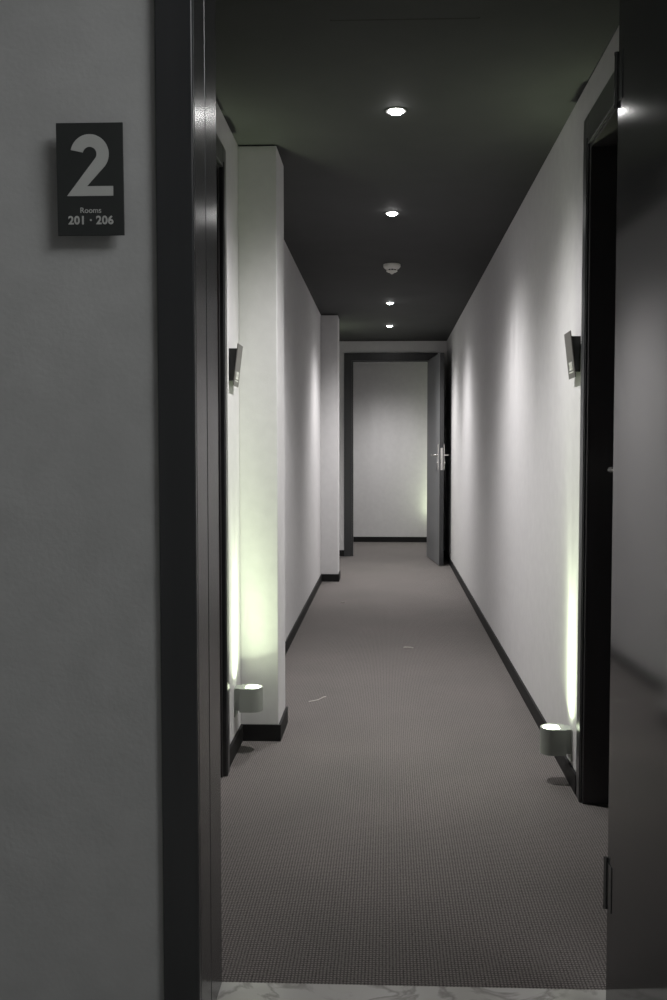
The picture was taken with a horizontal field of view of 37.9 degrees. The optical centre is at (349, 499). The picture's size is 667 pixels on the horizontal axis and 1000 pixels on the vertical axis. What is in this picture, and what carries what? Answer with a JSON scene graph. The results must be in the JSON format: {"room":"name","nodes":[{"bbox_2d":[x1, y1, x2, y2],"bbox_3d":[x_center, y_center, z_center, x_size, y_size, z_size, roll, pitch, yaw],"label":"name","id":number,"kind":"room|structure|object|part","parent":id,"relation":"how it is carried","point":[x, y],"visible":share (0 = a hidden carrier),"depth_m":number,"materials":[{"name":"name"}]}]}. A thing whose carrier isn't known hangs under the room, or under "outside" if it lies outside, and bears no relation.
{"room":"hotel corridor","nodes":[
{"label":"hotel corridor","id":0,"kind":"room"},
{"bbox_2d":[0,0,163,999],"bbox_3d":[-0.279,-0.350,1.867,4.100,2.750,0.226,0,3,2],"label":"wall","id":1,"kind":"structure","parent":0,"point":[81,897],"depth_m":1.78,"materials":[{"name":"paint"}]},
{"bbox_2d":[56,122,124,235],"bbox_3d":[-0.460,-0.569,1.734,0.120,0.196,0.029,0,3,2],"label":"sign","id":2,"kind":"object","parent":1,"relation":"attached to","point":[90,159],"visible":1,"depth_m":1.72,"materials":[{"name":"black plastic"}]},
{"bbox_2d":[154,0,666,999],"bbox_3d":[0.159,-0.056,1.496,1.036,2.200,0.962,0,3,2],"label":"door","id":3,"kind":"structure","parent":1,"relation":"in","point":[635,866],"depth_m":1.75,"materials":[{"name":"paint"}]},
{"bbox_3d":[-0.312,-0.070,1.761,0.067,2.200,0.016,0,3,2],"label":"casing","id":4,"kind":"part","parent":3,"relation":"part of","materials":[{"name":"paint"}]},
{"bbox_3d":[0.503,0.752,1.886,0.002,0.090,0.031,0,3,0],"label":"hinge plate","id":5,"kind":"part","parent":3,"relation":"part of","materials":[{"name":"black metal"}]},
{"bbox_3d":[0.503,-0.789,1.808,0.002,0.090,0.031,0,3,0],"label":"hinge plate","id":6,"kind":"part","parent":3,"relation":"part of","materials":[{"name":"black metal"}]},
{"bbox_2d":[238,146,284,723],"bbox_3d":[-0.344,-0.205,3.828,0.147,2.261,0.255,0,3,2],"label":"wall pier","id":7,"kind":"object","parent":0,"point":[260,168],"visible":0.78,"depth_m":3.70,"materials":[{"name":"paint"}]},
{"bbox_2d":[216,102,320,743],"bbox_3d":[-0.429,-0.325,6.140,0.200,2.265,8.285,0,3,2],"label":"wall","id":8,"kind":"structure","parent":0,"point":[302,317],"depth_m":5.71,"materials":[{"name":"paint"}]},
{"bbox_2d":[216,133,229,777],"bbox_3d":[-0.514,-0.095,2.881,0.157,2.137,0.952,0,3,2],"label":"door","id":9,"kind":"structure","parent":8,"relation":"in","point":[220,150],"depth_m":3.29,"materials":[{"name":"paint"}]},
{"bbox_2d":[229,343,242,386],"bbox_3d":[-0.411,-0.483,3.498,0.036,0.149,0.110,0,3,2],"label":"room sign","id":10,"kind":"object","parent":8,"relation":"attached to","point":[235,354],"visible":1,"depth_m":3.46,"materials":[{"name":"black"}]},
{"bbox_2d":[234,684,262,717],"bbox_3d":[-0.375,0.747,3.615,0.103,0.108,0.079,0,3,2],"label":"uplight","id":11,"kind":"object","parent":8,"relation":"attached to","point":[248,698],"visible":1,"depth_m":3.58,"materials":[{"name":"grey metal"}]},
{"bbox_2d":[230,571,340,765],"bbox_3d":[-0.226,0.740,6.861,0.155,0.064,6.938,0,3,2],"label":"baseboard","id":12,"kind":"structure","parent":8,"relation":"attached to","point":[246,732],"depth_m":3.75,"materials":[{"name":"black paint"}]},
{"bbox_2d":[321,315,338,573],"bbox_3d":[-0.171,-0.437,8.382,0.147,2.261,0.238,0,3,2],"label":"wall","id":13,"kind":"structure","parent":0,"point":[329,323],"depth_m":8.26,"materials":[{"name":"paint"}]},
{"bbox_2d":[353,363,426,536],"bbox_3d":[0.453,-0.619,11.905,3.800,2.265,0.100,0,3,2],"label":"wall","id":14,"kind":"structure","parent":0,"point":[390,399],"depth_m":11.85,"materials":[{"name":"paint"}]},
{"bbox_2d":[353,537,426,541],"bbox_3d":[-0.137,0.482,11.929,2.423,0.064,0.009,0,3,2],"label":"baseboard","id":15,"kind":"structure","parent":14,"relation":"attached to","point":[355,539],"depth_m":11.90,"materials":[{"name":"black paint"}]},
{"bbox_2d":[339,341,446,549],"bbox_3d":[0.423,-0.538,10.312,1.585,2.265,0.130,0,3,2],"label":"wall","id":16,"kind":"structure","parent":0,"point":[438,347],"depth_m":10.21,"materials":[{"name":"paint"}]},
{"bbox_2d":[339,550,444,556],"bbox_3d":[0.420,0.565,10.299,1.167,0.064,0.009,0,3,2],"label":"baseboard","id":17,"kind":"structure","parent":16,"relation":"attached to","point":[341,552],"depth_m":10.31,"materials":[{"name":"black paint"}]},
{"bbox_2d":[344,353,448,564],"bbox_3d":[0.639,-0.463,10.065,1.345,2.140,0.714,3,4,43],"label":"door","id":18,"kind":"structure","parent":16,"relation":"in","point":[435,363],"depth_m":10.11,"materials":[{"name":"paint"}]},
{"bbox_3d":[-0.021,-0.472,10.259,0.082,2.140,0.016,0,3,2],"label":"casing","id":19,"kind":"part","parent":18,"relation":"part of","materials":[{"name":"paint"}]},
{"bbox_3d":[0.855,-0.415,9.421,0.011,0.250,0.038,0,3,-4],"label":"handle plate","id":20,"kind":"part","parent":18,"relation":"part of","materials":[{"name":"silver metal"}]},
{"bbox_3d":[0.884,-0.395,9.376,0.022,0.215,0.002,0,3,-4],"label":"lock plate","id":21,"kind":"part","parent":18,"relation":"part of","materials":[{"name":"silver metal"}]},
{"bbox_2d":[217,542,608,999],"bbox_3d":[-0.060,0.914,5.049,4.300,0.100,13.980,0,3,2],"label":"floor","id":22,"kind":"structure","parent":0,"point":[408,823],"depth_m":2.90,"materials":[{"name":"carpet"}]},
{"bbox_2d":[215,0,619,340],"bbox_3d":[0.265,-1.548,6.898,3.800,0.100,10.015,0,3,2],"label":"ceiling","id":23,"kind":"structure","parent":0,"point":[486,100],"depth_m":3.43,"materials":[{"name":"paint"}]},
{"bbox_2d":[383,263,400,273],"bbox_3d":[0.258,-1.421,5.990,0.106,0.061,0.106,0,3,2],"label":"smoke detector","id":24,"kind":"object","parent":23,"relation":"attached to","point":[391,268],"visible":1,"depth_m":5.96,"materials":[{"name":"white plastic"}]},
{"bbox_2d":[385,211,398,215],"bbox_3d":[0.203,-1.379,4.692,0.071,0.012,0.071,3,4,41],"label":"recessed light","id":25,"kind":"object","parent":23,"relation":"in","point":[390,213],"visible":1,"depth_m":4.67,"materials":[{"name":"white"}]},
{"bbox_3d":[0.203,-1.379,4.692,0.048,0.011,0.048,2,4,41],"label":"bulb","id":26,"kind":"part","parent":25,"relation":"part of","materials":[{"name":"white glass"}]},
{"bbox_2d":[385,107,405,114],"bbox_3d":[0.155,-1.308,3.279,0.071,0.012,0.071,0,3,2],"label":"recessed light","id":27,"kind":"object","parent":23,"relation":"in","point":[393,110],"visible":1,"depth_m":3.27,"materials":[{"name":"white"}]},
{"bbox_3d":[0.155,-1.307,3.279,0.048,0.011,0.048,0,3,2],"label":"bulb","id":28,"kind":"part","parent":27,"relation":"part of","materials":[{"name":"white glass"}]},
{"bbox_2d":[329,0,481,20],"bbox_3d":[0.137,-1.271,2.360,0.396,0.012,0.450,0,3,2],"label":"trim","id":29,"kind":"structure","parent":23,"relation":"attached to","point":[340,10],"depth_m":2.52,"materials":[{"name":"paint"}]},
{"bbox_2d":[446,26,618,778],"bbox_3d":[0.955,-0.323,6.087,0.200,2.265,8.285,0,3,2],"label":"wall","id":30,"kind":"structure","parent":0,"point":[513,404],"depth_m":4.23,"materials":[{"name":"paint"}]},
{"bbox_2d":[445,550,575,794],"bbox_3d":[0.873,0.747,6.723,0.009,0.064,7.130,0,3,2],"label":"baseboard","id":31,"kind":"structure","parent":30,"relation":"attached to","point":[564,763],"depth_m":4.61,"materials":[{"name":"black paint"}]},
{"bbox_2d":[540,724,572,761],"bbox_3d":[0.695,0.822,3.292,0.103,0.108,0.079,0,3,2],"label":"uplight","id":32,"kind":"object","parent":30,"relation":"attached to","point":[555,739],"visible":1,"depth_m":3.26,"materials":[{"name":"grey metal"}]},
{"bbox_2d":[564,330,580,378],"bbox_3d":[0.727,-0.473,3.180,0.036,0.149,0.110,0,3,2],"label":"room sign","id":33,"kind":"object","parent":30,"relation":"attached to","point":[572,343],"visible":1,"depth_m":3.14,"materials":[{"name":"black"}]},
{"bbox_2d":[576,72,617,803],"bbox_3d":[0.788,-0.091,2.627,0.150,2.154,0.963,0,3,2],"label":"door","id":34,"kind":"structure","parent":30,"relation":"in","point":[600,156],"depth_m":3.03,"materials":[{"name":"paint"}]},
{"bbox_3d":[0.737,-0.114,3.075,0.007,2.154,0.070,0,3,2],"label":"casing","id":35,"kind":"part","parent":34,"relation":"part of","materials":[{"name":"paint"}]}
]}

